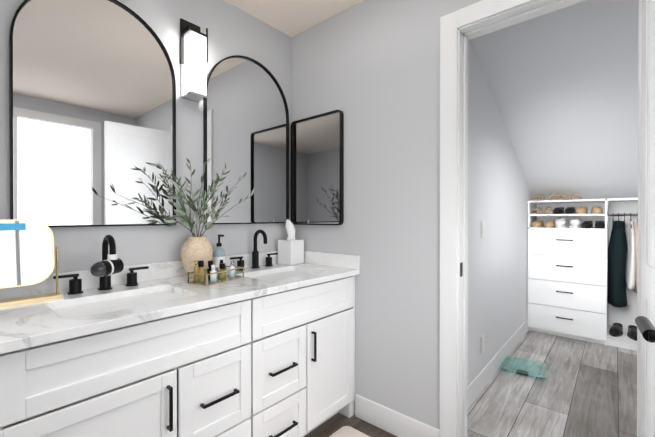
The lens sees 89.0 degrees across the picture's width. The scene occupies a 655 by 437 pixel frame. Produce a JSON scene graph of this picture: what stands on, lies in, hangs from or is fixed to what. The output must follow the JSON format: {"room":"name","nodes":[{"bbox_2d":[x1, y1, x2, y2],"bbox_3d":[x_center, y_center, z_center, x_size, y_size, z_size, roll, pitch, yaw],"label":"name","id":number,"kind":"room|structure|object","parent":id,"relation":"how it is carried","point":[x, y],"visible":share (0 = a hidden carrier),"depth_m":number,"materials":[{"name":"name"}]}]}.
{"room":"bathroom","nodes":[
{"label":"bathroom","id":0,"kind":"room"},
{"bbox_2d":[0,0,291,272],"bbox_3d":[-1.388,-0.048,1.229,0.120,2.540,3.540,0,0,41],"label":"wall","id":1,"kind":"structure","parent":0,"point":[233,30],"depth_m":1.82,"materials":[{"name":"grey paint"}]},
{"bbox_2d":[9,0,175,226],"bbox_3d":[-1.023,-0.494,1.534,0.026,1.060,0.640,0,0,41],"label":"arched mirror","id":2,"kind":"object","parent":1,"relation":"attached to","point":[92,100],"visible":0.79,"depth_m":1.49,"materials":[{"name":"black metal"}]},
{"bbox_2d":[0,251,277,299],"bbox_3d":[-0.794,0.270,1.807,0.019,0.085,1.648,0,0,41],"label":"backsplash","id":3,"kind":"structure","parent":1,"relation":"attached to","point":[150,271],"depth_m":1.50,"materials":[{"name":"white stone"}]},
{"bbox_2d":[180,18,207,101],"bbox_3d":[-0.725,-0.870,1.816,0.106,0.425,0.112,0,0,41],"label":"sconce","id":4,"kind":"object","parent":1,"relation":"attached to","point":[193,49],"visible":1,"depth_m":1.79,"materials":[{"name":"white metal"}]},
{"bbox_2d":[203,55,288,223],"bbox_3d":[-0.493,-0.496,2.146,0.026,1.060,0.640,0,0,41],"label":"arched mirror","id":5,"kind":"object","parent":1,"relation":"attached to","point":[245,119],"visible":0.88,"depth_m":2.12,"materials":[{"name":"black metal"}]},
{"bbox_2d":[225,0,362,36],"bbox_3d":[-0.189,-1.363,0.187,3.290,0.100,3.540,0,0,41],"label":"ceiling","id":6,"kind":"structure","parent":0,"point":[291,18],"depth_m":2.12,"materials":[{"name":"beige paint"}]},
{"bbox_2d":[292,0,481,429],"bbox_3d":[0.930,-0.049,1.485,3.050,2.540,0.120,0,0,41],"label":"wall","id":7,"kind":"structure","parent":0,"point":[370,69],"depth_m":1.91,"materials":[{"name":"grey paint"}]},
{"bbox_2d":[291,110,343,224],"bbox_3d":[-0.081,-0.324,2.257,0.460,0.735,0.030,0,0,41],"label":"rectangular mirror","id":8,"kind":"object","parent":7,"relation":"attached to","point":[317,169],"visible":1,"depth_m":2.24,"materials":[{"name":"black metal"}]},
{"bbox_2d":[304,250,359,268],"bbox_3d":[-0.032,0.268,2.224,0.589,0.085,0.019,0,0,41],"label":"backsplash","id":9,"kind":"structure","parent":7,"relation":"attached to","point":[346,261],"depth_m":2.15,"materials":[{"name":"white stone"}]},
{"bbox_2d":[355,394,439,436],"bbox_3d":[0.375,1.152,1.880,0.530,0.135,0.012,0,0,41],"label":"baseboard","id":10,"kind":"structure","parent":7,"relation":"attached to","point":[391,421],"depth_m":1.89,"materials":[{"name":"white"}]},
{"bbox_2d":[440,0,641,436],"bbox_3d":[0.941,0.100,1.476,0.846,2.243,0.152,0,0,41],"label":"door frame","id":11,"kind":"structure","parent":7,"relation":"attached to","point":[460,28],"depth_m":1.66,"materials":[{"name":"white wood"}]},
{"bbox_2d":[635,0,654,436],"bbox_3d":[0.976,0.145,0.931,0.181,2.134,0.655,0,0,41],"label":"closet door","id":12,"kind":"structure","parent":7,"relation":"in","point":[645,322],"depth_m":1.11,"materials":[{"name":"white wood"}]},
{"bbox_2d":[304,330,636,436],"bbox_3d":[0.760,1.272,1.294,3.650,0.100,6.800,0,0,41],"label":"floor","id":13,"kind":"structure","parent":0,"point":[585,389],"depth_m":2.27,"materials":[{"name":"wood"}]},
{"bbox_2d":[0,273,359,436],"bbox_3d":[-0.570,0.782,1.621,0.605,0.878,1.638,0,0,41],"label":"bathroom vanity","id":14,"kind":"object","parent":13,"relation":"on","point":[110,344],"depth_m":1.30,"materials":[{"name":"white wood"}]},
{"bbox_2d":[0,261,359,348],"bbox_3d":[-0.572,0.328,1.614,0.608,0.030,1.648,0,0,41],"label":"countertop","id":15,"kind":"structure","parent":14,"relation":"on","point":[20,324],"depth_m":1.28,"materials":[{"name":"white stone"}]},
{"bbox_2d":[0,219,62,306],"bbox_3d":[-1.168,0.159,1.239,0.070,0.310,0.280,0,0,41],"label":"makeup mirror","id":16,"kind":"object","parent":15,"relation":"on","point":[27,250],"visible":1,"depth_m":1.26,"materials":[{"name":"gold metal"}]},
{"bbox_2d":[64,235,139,292],"bbox_3d":[-0.939,0.192,1.437,0.184,0.244,0.270,0,0,41],"label":"faucet","id":17,"kind":"object","parent":15,"relation":"on","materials":[{"name":"black metal"}]},
{"bbox_2d":[60,289,183,316],"bbox_3d":[-0.789,0.413,1.308,0.331,0.162,0.466,0,0,41],"label":"sink","id":18,"kind":"object","parent":15,"relation":"in","point":[77,307],"depth_m":1.36,"materials":[{"name":"white ceramic"}]},
{"bbox_2d":[110,158,253,278],"bbox_3d":[-0.702,-0.008,1.710,0.235,0.640,0.729,0,0,41],"label":"vase","id":19,"kind":"object","parent":15,"relation":"on","point":[197,247],"visible":0.98,"depth_m":1.73,"materials":[{"name":"ceramic"}]},
{"bbox_2d":[187,260,243,285],"bbox_3d":[-0.557,0.257,1.682,0.131,0.110,0.256,0,0,27],"label":"tray","id":20,"kind":"object","parent":15,"relation":"on","point":[199,271],"visible":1,"depth_m":1.62,"materials":[{"name":"gold metal"}]},
{"bbox_2d":[213,234,224,273],"bbox_3d":[-0.618,0.201,1.907,0.076,0.220,0.067,0,0,41],"label":"soap bottle","id":21,"kind":"object","parent":15,"relation":"on","point":[218,253],"visible":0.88,"depth_m":1.89,"materials":[{"name":"blue plastic"}]},
{"bbox_2d":[228,229,275,268],"bbox_3d":[-0.422,0.189,2.068,0.140,0.244,0.360,0,0,41],"label":"faucet","id":22,"kind":"object","parent":15,"relation":"on","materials":[{"name":"black metal"}]},
{"bbox_2d":[248,269,311,280],"bbox_3d":[-0.256,0.411,1.924,0.331,0.162,0.466,0,0,41],"label":"sink","id":23,"kind":"object","parent":15,"relation":"in","point":[279,272],"depth_m":2.03,"materials":[{"name":"white ceramic"}]},
{"bbox_2d":[278,219,303,264],"bbox_3d":[-0.252,0.157,2.290,0.130,0.306,0.130,0,0,37],"label":"tissue box","id":24,"kind":"object","parent":15,"relation":"on","point":[290,249],"visible":0.98,"depth_m":2.25,"materials":[{"name":"white ceramic"}]},
{"bbox_2d":[329,426,369,436],"bbox_3d":[0.021,1.214,1.456,0.520,0.014,0.860,0,0,41],"label":"bath mat","id":25,"kind":"object","parent":13,"relation":"on","point":[346,431],"visible":0.93,"depth_m":1.87,"materials":[{"name":"beige fabric"}]},
{"bbox_2d":[500,355,546,378],"bbox_3d":[1.584,1.203,2.696,0.320,0.026,0.320,0,0,33],"label":"scale","id":26,"kind":"object","parent":13,"relation":"on","point":[519,371],"visible":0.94,"depth_m":2.65,"materials":[{"name":"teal glass"}]},
{"bbox_2d":[527,193,637,350],"bbox_3d":[2.876,0.472,3.262,1.522,1.485,0.502,0,0,41],"label":"organizer","id":27,"kind":"object","parent":13,"relation":"on","point":[582,267],"visible":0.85,"depth_m":3.35,"materials":[{"name":"white wood"}]},
{"bbox_2d":[468,40,533,384],"bbox_3d":[1.528,-0.054,2.964,0.120,2.540,2.900,0,0,41],"label":"wall","id":28,"kind":"structure","parent":0,"point":[500,195],"depth_m":2.58,"materials":[{"name":"white paint"}]},
{"bbox_2d":[481,334,484,352],"bbox_3d":[1.114,0.898,2.388,0.009,0.116,0.072,0,0,41],"label":"outlet","id":29,"kind":"object","parent":28,"relation":"attached to","point":[483,335],"depth_m":2.38,"materials":[{"name":"white plastic"}]},
{"bbox_2d":[481,221,484,237],"bbox_3d":[1.115,0.078,2.384,0.010,0.116,0.072,0,0,41],"label":"light switch","id":30,"kind":"object","parent":28,"relation":"attached to","point":[482,222],"depth_m":2.37,"materials":[{"name":"white plastic"}]},
{"bbox_2d":[467,318,527,409],"bbox_3d":[1.550,1.148,2.890,0.012,0.135,2.750,0,0,41],"label":"baseboard","id":31,"kind":"structure","parent":28,"relation":"attached to","point":[482,379],"depth_m":2.57,"materials":[{"name":"white wood"}]},
{"bbox_2d":[470,0,637,199],"bbox_3d":[2.113,-0.801,2.376,1.570,1.201,2.820,0,0,41],"label":"ceiling","id":32,"kind":"structure","parent":0,"point":[563,84],"depth_m":2.40,"materials":[{"name":"white paint"}]}
]}

